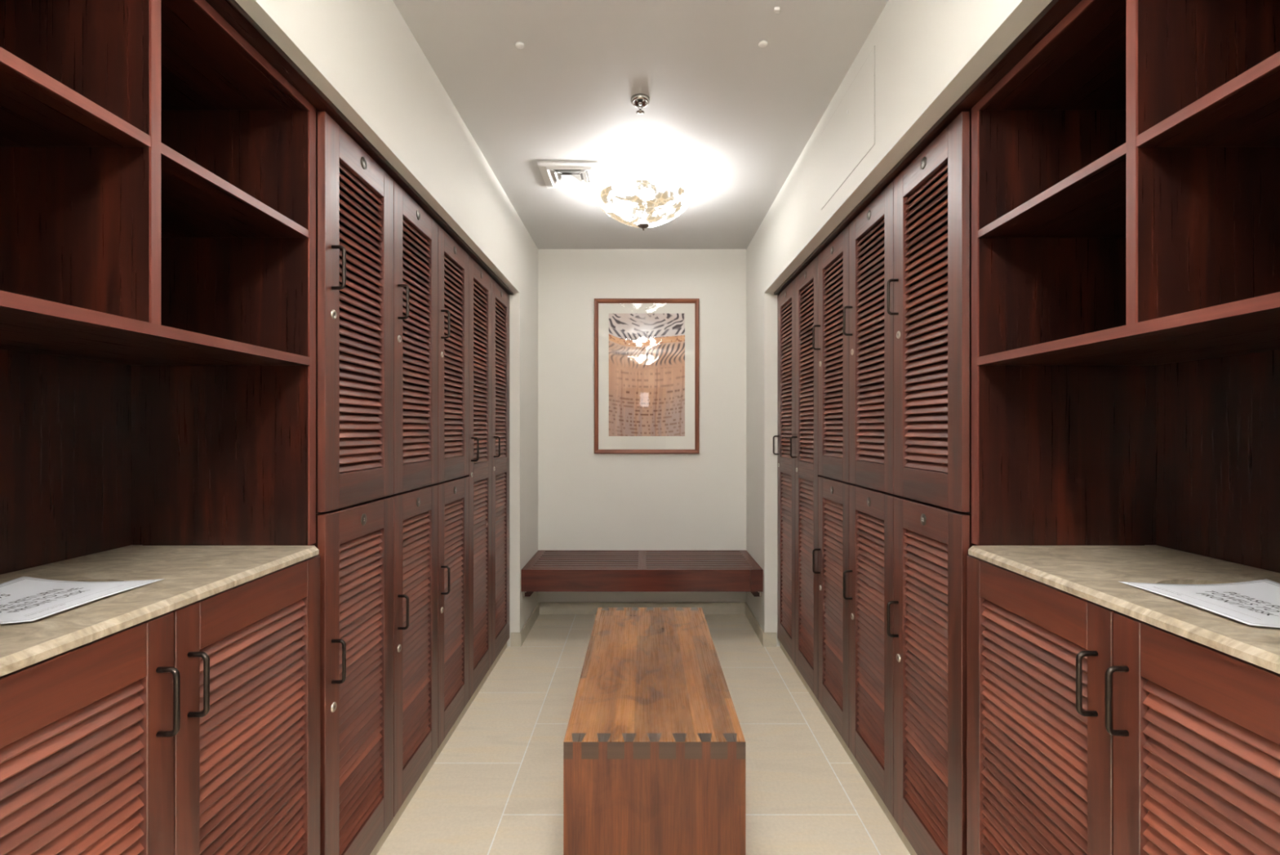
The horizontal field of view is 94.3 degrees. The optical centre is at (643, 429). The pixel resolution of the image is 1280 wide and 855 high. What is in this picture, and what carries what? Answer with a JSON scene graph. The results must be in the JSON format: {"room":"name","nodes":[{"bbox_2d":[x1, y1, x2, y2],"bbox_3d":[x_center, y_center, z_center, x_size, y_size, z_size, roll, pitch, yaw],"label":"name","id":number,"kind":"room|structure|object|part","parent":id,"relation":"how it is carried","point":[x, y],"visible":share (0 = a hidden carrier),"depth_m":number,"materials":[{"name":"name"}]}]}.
{"room":"changing room","nodes":[
{"label":"changing room","id":0,"kind":"room"},
{"bbox_2d":[235,0,537,645],"bbox_3d":[-1.105,0.015,0.840,0.690,2.630,6.880,0,0,0],"label":"wall","id":1,"kind":"structure","parent":0,"point":[363,55],"depth_m":2.16,"materials":[{"name":"white paint"}]},
{"bbox_2d":[205,0,513,294],"bbox_3d":[-0.835,-0.833,2.083,0.070,0.014,3.121,0,0,0],"label":"trim","id":2,"kind":"structure","parent":1,"relation":"attached to","point":[230,11],"depth_m":1.46,"materials":[{"name":"brown wood"}]},
{"bbox_2d":[510,602,539,646],"bbox_3d":[-0.782,1.288,3.951,0.066,0.085,0.635,0,0,0],"label":"baseboard","id":3,"kind":"structure","parent":1,"relation":"attached to","point":[517,638],"depth_m":3.75,"materials":[{"name":"stone"}]},
{"bbox_2d":[369,642,506,854],"bbox_3d":[-0.843,1.304,2.086,0.015,0.053,3.092,0,0,0],"label":"trim","id":4,"kind":"structure","parent":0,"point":[400,811],"depth_m":2.31,"materials":[{"name":"stone"}]},
{"bbox_2d":[392,0,888,248],"bbox_3d":[0.000,-1.330,0.840,2.900,0.060,7.080,0,0,0],"label":"ceiling","id":5,"kind":"structure","parent":0,"point":[727,117],"depth_m":2.30,"materials":[{"name":"grey paint"}]},
{"bbox_2d":[515,41,524,48],"bbox_3d":[-0.418,-1.296,2.005,0.031,0.007,0.031,0,0,0],"label":"round cover","id":6,"kind":"object","parent":5,"relation":"attached to","point":[519,45],"visible":1,"depth_m":2.00,"materials":[{"name":"white plastic"}]},
{"bbox_2d":[537,160,603,188],"bbox_3d":[-0.366,-1.287,3.026,0.300,0.024,0.300,0,0,0],"label":"ceiling vent","id":7,"kind":"object","parent":5,"relation":"in","point":[555,174],"visible":1,"depth_m":3.00,"materials":[{"name":"white metal"}]},
{"bbox_3d":[-0.366,-1.286,3.026,0.220,0.020,0.220,0,0,0],"label":"blade","id":8,"kind":"part","parent":7,"relation":"part of","materials":[{"name":"white metal"}]},
{"bbox_3d":[-0.366,-1.286,3.026,0.156,0.020,0.156,0,0,0],"label":"blade","id":9,"kind":"part","parent":7,"relation":"part of","materials":[{"name":"white metal"}]},
{"bbox_2d":[630,93,649,115],"bbox_3d":[-0.013,-1.272,2.335,0.077,0.054,0.077,0,0,0],"label":"sprinkler","id":10,"kind":"object","parent":5,"relation":"attached to","point":[640,100],"visible":1,"depth_m":2.33,"materials":[{"name":"grey metal"}]},
{"bbox_2d":[596,175,690,230],"bbox_3d":[0.000,-1.169,3.100,0.489,0.262,0.489,0,0,-23],"label":"ceiling lamp","id":11,"kind":"object","parent":5,"relation":"attached to","point":[642,202],"visible":1,"depth_m":2.97,"materials":[{"name":"white glass"}]},
{"bbox_2d":[758,40,767,47],"bbox_3d":[0.402,-1.296,1.998,0.031,0.007,0.031,0,0,0],"label":"round cover","id":12,"kind":"object","parent":5,"relation":"attached to","point":[763,43],"visible":1,"depth_m":1.99,"materials":[{"name":"white plastic"}]},
{"bbox_2d":[773,6,780,13],"bbox_3d":[0.413,-1.295,1.837,0.020,0.010,0.023,0,0,0],"label":"clip","id":13,"kind":"object","parent":5,"relation":"attached to","point":[776,9],"visible":1,"depth_m":1.83,"materials":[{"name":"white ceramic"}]},
{"bbox_2d":[537,248,746,602],"bbox_3d":[0.000,0.015,4.330,2.900,2.630,0.100,0,0,0],"label":"wall","id":14,"kind":"structure","parent":0,"point":[588,500],"depth_m":4.28,"materials":[{"name":"white paint"}]},
{"bbox_2d":[521,550,763,596],"bbox_3d":[-0.009,0.960,3.982,1.501,0.180,0.594,0,0,0],"label":"bench","id":15,"kind":"object","parent":14,"relation":"attached to","point":[547,571],"visible":1,"depth_m":3.69,"materials":[{"name":"brown wood"}]},
{"bbox_3d":[-0.732,0.910,3.982,0.055,0.080,0.534,0,0,0],"label":"rail","id":16,"kind":"part","parent":15,"relation":"part of","materials":[{"name":"brown wood"}]},
{"bbox_3d":[-0.370,0.883,3.982,0.670,0.026,0.500,0,0,0],"label":"slat panel","id":17,"kind":"part","parent":15,"relation":"part of","materials":[{"name":"brown wood"}]},
{"bbox_3d":[-0.009,0.939,3.700,1.501,0.137,0.030,0,0,0],"label":"rail","id":18,"kind":"part","parent":15,"relation":"part of","materials":[{"name":"brown wood"}]},
{"bbox_3d":[-0.009,0.910,3.982,0.052,0.080,0.534,0,0,0],"label":"rail","id":19,"kind":"part","parent":15,"relation":"part of","materials":[{"name":"brown wood"}]},
{"bbox_3d":[-0.009,0.910,4.264,1.501,0.080,0.030,0,0,0],"label":"rail","id":20,"kind":"part","parent":15,"relation":"part of","materials":[{"name":"brown wood"}]},
{"bbox_3d":[0.352,0.883,3.982,0.670,0.026,0.500,0,0,0],"label":"slat panel","id":21,"kind":"part","parent":15,"relation":"part of","materials":[{"name":"brown wood"}]},
{"bbox_3d":[0.714,0.910,3.982,0.055,0.080,0.534,0,0,0],"label":"rail","id":22,"kind":"part","parent":15,"relation":"part of","materials":[{"name":"brown wood"}]},
{"bbox_2d":[539,602,745,613],"bbox_3d":[-0.009,1.288,4.274,1.502,0.085,0.011,0,0,0],"label":"baseboard","id":23,"kind":"structure","parent":14,"relation":"attached to","point":[544,607],"depth_m":4.27,"materials":[{"name":"stone"}]},
{"bbox_2d":[594,297,699,453],"bbox_3d":[0.023,-0.383,4.263,0.754,1.111,0.030,0,0,0],"label":"framed picture","id":24,"kind":"object","parent":14,"relation":"attached to","point":[646,350],"visible":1,"depth_m":4.27,"materials":[{"name":"orange paper"}]},
{"bbox_2d":[608,313,684,435],"bbox_3d":[0.023,-0.393,4.269,0.548,0.883,0.001,0,0,0],"label":"print","id":25,"kind":"object","parent":24,"relation":"attached to","point":[646,351],"depth_m":4.27},
{"bbox_2d":[377,613,910,854],"bbox_3d":[0.000,1.360,0.840,2.900,0.060,7.080,0,0,0],"label":"floor","id":26,"kind":"structure","parent":0,"point":[495,786],"depth_m":2.35,"materials":[{"name":"tile"}]},
{"bbox_2d":[0,555,319,854],"bbox_3d":[-1.034,0.794,1.032,0.512,0.962,0.930,0,0,0],"label":"base cabinet","id":27,"kind":"object","parent":26,"relation":"on","point":[193,728],"visible":0.96,"depth_m":1.05,"materials":[{"name":"brown wood"}]},
{"bbox_3d":[-0.828,0.786,0.799,0.018,0.764,0.355,0,0,0],"label":"louver panel","id":28,"kind":"part","parent":27,"relation":"part of","materials":[{"name":"brown wood"}]},
{"bbox_3d":[-0.824,0.793,0.799,0.020,0.954,0.462,0,0,0],"label":"door","id":29,"kind":"part","parent":27,"relation":"part of","materials":[{"name":"brown wood"}]},
{"bbox_2d":[0,545,319,676],"bbox_3d":[-1.054,0.302,1.022,0.486,0.020,0.950,0,0,0],"label":"countertop","id":30,"kind":"structure","parent":27,"relation":"on","point":[190,574],"depth_m":1.15,"materials":[{"name":"beige stone"}]},
{"bbox_2d":[0,576,163,623],"bbox_3d":[-1.028,0.280,0.991,0.212,0.021,0.317,0,0,-4],"label":"paper sheet","id":31,"kind":"object","parent":30,"relation":"on","point":[23,598],"visible":1,"depth_m":1.03,"materials":[{"name":"white paper"}]},
{"bbox_2d":[0,0,315,574],"bbox_3d":[-1.071,-0.267,1.032,0.459,1.116,0.986,0,0,0],"label":"open shelf unit","id":32,"kind":"object","parent":30,"relation":"on","point":[157,171],"visible":1,"depth_m":1.33,"materials":[{"name":"brown wood"}]},
{"bbox_3d":[-1.296,-0.267,1.032,0.008,1.116,0.986,0,0,0],"label":"panel","id":33,"kind":"part","parent":32,"relation":"part of","materials":[{"name":"brown wood"}]},
{"bbox_3d":[-1.067,-0.492,0.791,0.449,0.018,0.449,0,0,0],"label":"shelf","id":34,"kind":"part","parent":32,"relation":"part of","materials":[{"name":"brown wood"}]},
{"bbox_3d":[-1.067,-0.172,1.032,0.451,0.020,0.930,0,0,0],"label":"shelf","id":35,"kind":"part","parent":32,"relation":"part of","materials":[{"name":"brown wood"}]},
{"bbox_3d":[-1.067,-0.267,1.511,0.450,1.116,0.028,0,0,0],"label":"panel","id":36,"kind":"part","parent":32,"relation":"part of","materials":[{"name":"brown wood"}]},
{"bbox_3d":[-1.067,-0.814,1.032,0.450,0.020,0.930,0,0,0],"label":"panel","id":37,"kind":"part","parent":32,"relation":"part of","materials":[{"name":"brown wood"}]},
{"bbox_3d":[-1.067,-0.492,1.266,0.449,0.018,0.461,0,0,0],"label":"shelf","id":38,"kind":"part","parent":32,"relation":"part of","materials":[{"name":"brown wood"}]},
{"bbox_3d":[-0.796,0.457,0.996,0.036,0.117,0.010,0,0,0],"label":"handle","id":39,"kind":"part","parent":27,"relation":"part of","materials":[{"name":"brown metal"}]},
{"bbox_3d":[-0.796,0.457,1.064,0.036,0.117,0.010,0,0,0],"label":"handle","id":40,"kind":"part","parent":27,"relation":"part of","materials":[{"name":"brown metal"}]},
{"bbox_3d":[-0.824,0.793,1.264,0.020,0.954,0.462,0,0,0],"label":"door","id":41,"kind":"part","parent":27,"relation":"part of","materials":[{"name":"brown wood"}]},
{"bbox_3d":[-0.828,0.786,1.264,0.018,0.764,0.355,0,0,0],"label":"louver panel","id":42,"kind":"part","parent":27,"relation":"part of","materials":[{"name":"brown wood"}]},
{"bbox_2d":[309,496,393,854],"bbox_3d":[-1.037,0.747,1.739,0.505,1.060,0.420,0,0,0],"label":"locker","id":43,"kind":"object","parent":26,"relation":"on","point":[354,543],"visible":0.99,"depth_m":1.71,"materials":[{"name":"brown wood"}]},
{"bbox_3d":[-0.802,0.611,1.564,0.035,0.117,0.009,0,0,0],"label":"handle","id":44,"kind":"part","parent":43,"relation":"part of","materials":[{"name":"brown metal"}]},
{"bbox_2d":[315,109,393,513],"bbox_3d":[-1.037,-0.304,1.739,0.505,1.040,0.420,0,0,0],"label":"locker","id":45,"kind":"object","parent":43,"relation":"on","point":[354,195],"visible":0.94,"depth_m":1.69,"materials":[{"name":"brown wood"}]},
{"bbox_3d":[-0.802,-0.427,1.564,0.035,0.117,0.009,0,0,0],"label":"handle","id":46,"kind":"part","parent":45,"relation":"part of","materials":[{"name":"brown metal"}]},
{"bbox_3d":[-0.834,-0.308,1.739,0.018,0.853,0.282,0,0,0],"label":"louver panel","id":47,"kind":"part","parent":45,"relation":"part of","materials":[{"name":"brown wood"}]},
{"bbox_3d":[-0.834,0.736,1.739,0.018,0.851,0.282,0,0,0],"label":"louver panel","id":48,"kind":"part","parent":43,"relation":"part of","materials":[{"name":"brown wood"}]},
{"bbox_2d":[386,484,438,817],"bbox_3d":[-1.037,0.747,2.160,0.505,1.060,0.420,0,0,0],"label":"locker","id":49,"kind":"object","parent":26,"relation":"on","point":[415,511],"visible":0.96,"depth_m":2.15,"materials":[{"name":"brown wood"}]},
{"bbox_3d":[-0.802,0.611,1.986,0.035,0.117,0.009,0,0,0],"label":"handle","id":50,"kind":"part","parent":49,"relation":"part of","materials":[{"name":"brown metal"}]},
{"bbox_2d":[393,179,438,493],"bbox_3d":[-1.037,-0.304,2.160,0.505,1.040,0.420,0,0,0],"label":"locker","id":51,"kind":"object","parent":49,"relation":"on","point":[415,233],"visible":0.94,"depth_m":2.17,"materials":[{"name":"brown wood"}]},
{"bbox_3d":[-0.802,-0.427,1.986,0.035,0.117,0.009,0,0,0],"label":"handle","id":52,"kind":"part","parent":51,"relation":"part of","materials":[{"name":"brown metal"}]},
{"bbox_3d":[-0.834,-0.308,2.160,0.018,0.853,0.282,0,0,0],"label":"louver panel","id":53,"kind":"part","parent":51,"relation":"part of","materials":[{"name":"brown wood"}]},
{"bbox_3d":[-0.834,0.736,2.160,0.018,0.851,0.282,0,0,0],"label":"louver panel","id":54,"kind":"part","parent":49,"relation":"part of","materials":[{"name":"brown wood"}]},
{"bbox_2d":[432,475,469,747],"bbox_3d":[-1.037,0.747,2.582,0.505,1.060,0.420,0,0,0],"label":"locker","id":55,"kind":"object","parent":26,"relation":"on","point":[453,494],"visible":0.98,"depth_m":2.59,"materials":[{"name":"brown wood"}]},
{"bbox_3d":[-0.802,0.611,2.407,0.035,0.117,0.009,0,0,0],"label":"handle","id":56,"kind":"part","parent":55,"relation":"part of","materials":[{"name":"brown metal"}]},
{"bbox_2d":[438,224,469,482],"bbox_3d":[-1.037,-0.304,2.582,0.505,1.040,0.420,0,0,0],"label":"locker","id":57,"kind":"object","parent":55,"relation":"on","point":[453,260],"visible":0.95,"depth_m":2.60,"materials":[{"name":"brown wood"}]},
{"bbox_3d":[-0.802,-0.427,2.407,0.035,0.117,0.009,0,0,0],"label":"handle","id":58,"kind":"part","parent":57,"relation":"part of","materials":[{"name":"brown metal"}]},
{"bbox_3d":[-0.834,-0.308,2.582,0.018,0.853,0.282,0,0,0],"label":"louver panel","id":59,"kind":"part","parent":57,"relation":"part of","materials":[{"name":"brown wood"}]},
{"bbox_3d":[-0.834,0.736,2.582,0.018,0.851,0.282,0,0,0],"label":"louver panel","id":60,"kind":"part","parent":55,"relation":"part of","materials":[{"name":"brown wood"}]},
{"bbox_2d":[464,255,492,699],"bbox_3d":[-1.037,0.227,3.003,0.505,2.101,0.420,0,0,0],"label":"locker","id":61,"kind":"object","parent":26,"relation":"on","point":[480,475],"visible":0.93,"depth_m":3.02,"materials":[{"name":"brown wood"}]},
{"bbox_3d":[-0.802,0.095,2.829,0.035,0.117,0.009,0,0,0],"label":"handle","id":62,"kind":"part","parent":61,"relation":"part of","materials":[{"name":"brown metal"}]},
{"bbox_3d":[-0.834,0.214,3.003,0.018,1.896,0.282,0,0,0],"label":"louver panel","id":63,"kind":"part","parent":61,"relation":"part of","materials":[{"name":"brown wood"}]},
{"bbox_2d":[492,278,509,663],"bbox_3d":[-1.037,0.227,3.425,0.505,2.101,0.420,0,0,0],"label":"locker","id":64,"kind":"object","parent":26,"relation":"on","point":[500,298],"visible":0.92,"depth_m":3.45,"materials":[{"name":"brown wood"}]},
{"bbox_3d":[-0.802,0.095,3.250,0.035,0.117,0.009,0,0,0],"label":"handle","id":65,"kind":"part","parent":64,"relation":"part of","materials":[{"name":"brown metal"}]},
{"bbox_3d":[-0.834,0.214,3.425,0.018,1.896,0.282,0,0,0],"label":"louver panel","id":66,"kind":"part","parent":64,"relation":"part of","materials":[{"name":"brown wood"}]},
{"bbox_2d":[563,607,745,854],"bbox_3d":[0.031,1.105,2.304,0.513,0.450,1.263,0,0,0],"label":"bench","id":67,"kind":"object","parent":26,"relation":"on","point":[654,743],"visible":1,"depth_m":1.67,"materials":[{"name":"brown wood"}]},
{"bbox_3d":[0.031,1.105,2.911,0.513,0.450,0.048,0,0,0],"label":"panel","id":68,"kind":"part","parent":67,"relation":"part of","materials":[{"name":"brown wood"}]},
{"bbox_3d":[0.031,0.904,2.304,0.513,0.048,1.263,0,0,0],"label":"seat","id":69,"kind":"part","parent":67,"relation":"part of","materials":[{"name":"brown wood"}]},
{"bbox_3d":[0.031,1.105,1.696,0.513,0.450,0.048,0,0,0],"label":"panel","id":70,"kind":"part","parent":67,"relation":"part of","materials":[{"name":"brown wood"}]},
{"bbox_2d":[773,278,795,664],"bbox_3d":[1.037,0.227,3.425,0.505,2.101,0.420,0,0,0],"label":"locker","id":71,"kind":"object","parent":26,"relation":"on","point":[786,298],"visible":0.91,"depth_m":3.44,"materials":[{"name":"brown wood"}]},
{"bbox_3d":[0.802,0.095,3.599,0.035,0.117,0.009,0,0,0],"label":"handle","id":72,"kind":"part","parent":71,"relation":"part of","materials":[{"name":"brown metal"}]},
{"bbox_3d":[0.834,0.214,3.425,0.018,1.896,0.282,0,0,0],"label":"louver panel","id":73,"kind":"part","parent":71,"relation":"part of","materials":[{"name":"brown wood"}]},
{"bbox_2d":[790,255,822,699],"bbox_3d":[1.037,0.227,3.003,0.505,2.101,0.420,0,0,0],"label":"locker","id":74,"kind":"object","parent":26,"relation":"on","point":[806,475],"visible":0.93,"depth_m":3.03,"materials":[{"name":"brown wood"}]},
{"bbox_3d":[0.802,0.095,3.178,0.035,0.117,0.009,0,0,0],"label":"handle","id":75,"kind":"part","parent":74,"relation":"part of","materials":[{"name":"brown metal"}]},
{"bbox_3d":[0.834,0.214,3.003,0.018,1.896,0.282,0,0,0],"label":"louver panel","id":76,"kind":"part","parent":74,"relation":"part of","materials":[{"name":"brown wood"}]},
{"bbox_2d":[812,475,854,747],"bbox_3d":[1.037,0.747,2.582,0.505,1.060,0.420,0,0,0],"label":"locker","id":77,"kind":"object","parent":26,"relation":"on","point":[833,549],"visible":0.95,"depth_m":2.58,"materials":[{"name":"brown wood"}]},
{"bbox_3d":[0.802,0.611,2.756,0.035,0.117,0.009,0,0,0],"label":"handle","id":78,"kind":"part","parent":77,"relation":"part of","materials":[{"name":"brown metal"}]},
{"bbox_2d":[812,224,848,482],"bbox_3d":[1.037,-0.304,2.582,0.505,1.040,0.420,0,0,0],"label":"locker","id":79,"kind":"object","parent":77,"relation":"on","point":[833,348],"visible":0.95,"depth_m":2.60,"materials":[{"name":"brown wood"}]},
{"bbox_3d":[0.802,-0.427,2.756,0.035,0.117,0.009,0,0,0],"label":"handle","id":80,"kind":"part","parent":79,"relation":"part of","materials":[{"name":"brown metal"}]},
{"bbox_3d":[0.834,-0.308,2.582,0.018,0.853,0.282,0,0,0],"label":"louver panel","id":81,"kind":"part","parent":79,"relation":"part of","materials":[{"name":"brown wood"}]},
{"bbox_3d":[0.834,0.736,2.582,0.018,0.851,0.282,0,0,0],"label":"louver panel","id":82,"kind":"part","parent":77,"relation":"part of","materials":[{"name":"brown wood"}]},
{"bbox_2d":[843,484,900,817],"bbox_3d":[1.037,0.747,2.160,0.505,1.060,0.420,0,0,0],"label":"locker","id":83,"kind":"object","parent":26,"relation":"on","point":[871,511],"visible":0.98,"depth_m":2.14,"materials":[{"name":"brown wood"}]},
{"bbox_3d":[0.802,0.611,2.335,0.035,0.117,0.009,0,0,0],"label":"handle","id":84,"kind":"part","parent":83,"relation":"part of","materials":[{"name":"brown metal"}]},
{"bbox_2d":[843,179,893,493],"bbox_3d":[1.037,-0.304,2.160,0.505,1.040,0.420,0,0,0],"label":"locker","id":85,"kind":"object","parent":83,"relation":"on","point":[871,233],"visible":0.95,"depth_m":2.17,"materials":[{"name":"brown wood"}]},
{"bbox_3d":[0.802,-0.427,2.335,0.035,0.117,0.009,0,0,0],"label":"handle","id":86,"kind":"part","parent":85,"relation":"part of","materials":[{"name":"brown metal"}]},
{"bbox_3d":[0.834,-0.308,2.160,0.018,0.853,0.282,0,0,0],"label":"louver panel","id":87,"kind":"part","parent":85,"relation":"part of","materials":[{"name":"brown wood"}]},
{"bbox_3d":[0.834,0.736,2.160,0.018,0.851,0.282,0,0,0],"label":"louver panel","id":88,"kind":"part","parent":83,"relation":"part of","materials":[{"name":"brown wood"}]},
{"bbox_2d":[886,496,977,854],"bbox_3d":[1.037,0.747,1.739,0.505,1.060,0.420,0,0,0],"label":"locker","id":89,"kind":"object","parent":26,"relation":"on","point":[932,543],"visible":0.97,"depth_m":1.71,"materials":[{"name":"brown wood"}]},
{"bbox_3d":[0.802,0.611,1.913,0.035,0.117,0.009,0,0,0],"label":"handle","id":90,"kind":"part","parent":89,"relation":"part of","materials":[{"name":"brown metal"}]},
{"bbox_3d":[0.834,0.736,1.739,0.018,0.851,0.282,0,0,0],"label":"louver panel","id":91,"kind":"part","parent":89,"relation":"part of","materials":[{"name":"brown wood"}]},
{"bbox_2d":[886,109,971,513],"bbox_3d":[1.037,-0.304,1.739,0.505,1.040,0.420,0,0,0],"label":"locker","id":92,"kind":"object","parent":89,"relation":"on","point":[932,278],"visible":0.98,"depth_m":1.70,"materials":[{"name":"brown wood"}]},
{"bbox_3d":[0.802,-0.427,1.913,0.035,0.117,0.009,0,0,0],"label":"handle","id":93,"kind":"part","parent":92,"relation":"part of","materials":[{"name":"brown metal"}]},
{"bbox_3d":[0.834,-0.308,1.739,0.018,0.853,0.282,0,0,0],"label":"louver panel","id":94,"kind":"part","parent":92,"relation":"part of","materials":[{"name":"brown wood"}]},
{"bbox_2d":[967,555,1279,854],"bbox_3d":[1.034,0.794,1.032,0.512,0.962,0.930,0,0,0],"label":"base cabinet","id":95,"kind":"object","parent":26,"relation":"on","point":[1093,728],"visible":0.96,"depth_m":1.05,"materials":[{"name":"brown wood"}]},
{"bbox_3d":[0.828,0.786,1.264,0.018,0.764,0.355,0,0,0],"label":"louver panel","id":96,"kind":"part","parent":95,"relation":"part of","materials":[{"name":"brown wood"}]},
{"bbox_3d":[0.824,0.793,1.264,0.020,0.954,0.462,0,0,0],"label":"door","id":97,"kind":"part","parent":95,"relation":"part of","materials":[{"name":"brown wood"}]},
{"bbox_3d":[0.796,0.457,1.068,0.036,0.117,0.010,0,0,0],"label":"handle","id":98,"kind":"part","parent":95,"relation":"part of","materials":[{"name":"brown metal"}]},
{"bbox_3d":[0.796,0.457,1.000,0.036,0.117,0.010,0,0,0],"label":"handle","id":99,"kind":"part","parent":95,"relation":"part of","materials":[{"name":"brown metal"}]},
{"bbox_2d":[968,545,1279,673],"bbox_3d":[1.054,0.302,1.022,0.486,0.020,0.950,0,0,0],"label":"countertop","id":100,"kind":"structure","parent":95,"relation":"on","point":[1092,573],"depth_m":1.17,"materials":[{"name":"beige stone"}]},
{"bbox_2d":[971,0,1279,573],"bbox_3d":[1.071,-0.267,1.032,0.459,1.116,0.986,0,0,0],"label":"open shelf unit","id":101,"kind":"object","parent":100,"relation":"on","point":[1126,169],"visible":1,"depth_m":1.35,"materials":[{"name":"brown wood"}]},
{"bbox_3d":[1.067,-0.814,1.032,0.450,0.020,0.930,0,0,0],"label":"panel","id":102,"kind":"part","parent":101,"relation":"part of","materials":[{"name":"brown wood"}]},
{"bbox_3d":[1.067,-0.492,1.266,0.449,0.018,0.461,0,0,0],"label":"shelf","id":103,"kind":"part","parent":101,"relation":"part of","materials":[{"name":"brown wood"}]},
{"bbox_3d":[1.067,-0.267,1.511,0.450,1.116,0.028,0,0,0],"label":"panel","id":104,"kind":"part","parent":101,"relation":"part of","materials":[{"name":"brown wood"}]},
{"bbox_3d":[1.067,-0.172,1.032,0.451,0.020,0.930,0,0,0],"label":"shelf","id":105,"kind":"part","parent":101,"relation":"part of","materials":[{"name":"brown wood"}]},
{"bbox_3d":[1.067,-0.492,0.791,0.449,0.018,0.449,0,0,0],"label":"shelf","id":106,"kind":"part","parent":101,"relation":"part of","materials":[{"name":"brown wood"}]},
{"bbox_3d":[1.296,-0.267,1.032,0.008,1.116,0.986,0,0,0],"label":"panel","id":107,"kind":"part","parent":101,"relation":"part of","materials":[{"name":"brown wood"}]},
{"bbox_2d":[1119,578,1279,627],"bbox_3d":[1.008,0.280,0.972,0.221,0.021,0.314,0,0,4],"label":"paper sheet","id":108,"kind":"object","parent":100,"relation":"on","point":[1253,602],"visible":1,"depth_m":1.01,"materials":[{"name":"white paper"}]},
{"bbox_3d":[0.824,0.793,0.799,0.020,0.954,0.462,0,0,0],"label":"door","id":109,"kind":"part","parent":95,"relation":"part of","materials":[{"name":"brown wood"}]},
{"bbox_3d":[0.828,0.786,0.799,0.018,0.764,0.355,0,0,0],"label":"louver panel","id":110,"kind":"part","parent":95,"relation":"part of","materials":[{"name":"brown wood"}]},
{"bbox_2d":[746,0,1052,645],"bbox_3d":[1.096,0.015,0.840,0.708,2.630,6.880,0,0,0],"label":"wall","id":111,"kind":"structure","parent":0,"point":[928,53],"depth_m":2.20,"materials":[{"name":"white paint"}]},
{"bbox_2d":[745,602,776,646],"bbox_3d":[0.773,1.288,3.951,0.084,0.085,0.635,0,0,0],"label":"baseboard","id":112,"kind":"structure","parent":111,"relation":"attached to","point":[766,638],"depth_m":3.71,"materials":[{"name":"stone"}]},
{"bbox_2d":[821,45,875,209],"bbox_3d":[0.740,-1.073,2.190,0.003,0.316,0.573,0,0,0],"label":"access panel","id":113,"kind":"object","parent":111,"relation":"attached to","point":[848,136],"visible":1,"depth_m":2.13,"materials":[{"name":"beige paint"}]},
{"bbox_2d":[780,642,917,854],"bbox_3d":[0.843,1.304,2.086,0.015,0.053,3.092,0,0,0],"label":"trim","id":114,"kind":"structure","parent":111,"relation":"attached to","point":[887,813],"depth_m":2.31,"materials":[{"name":"stone"}]},
{"bbox_2d":[773,0,1081,294],"bbox_3d":[0.835,-0.833,2.083,0.070,0.014,3.121,0,0,0],"label":"trim","id":115,"kind":"structure","parent":111,"relation":"attached to","point":[1055,11],"depth_m":1.45,"materials":[{"name":"brown wood"}]}
]}

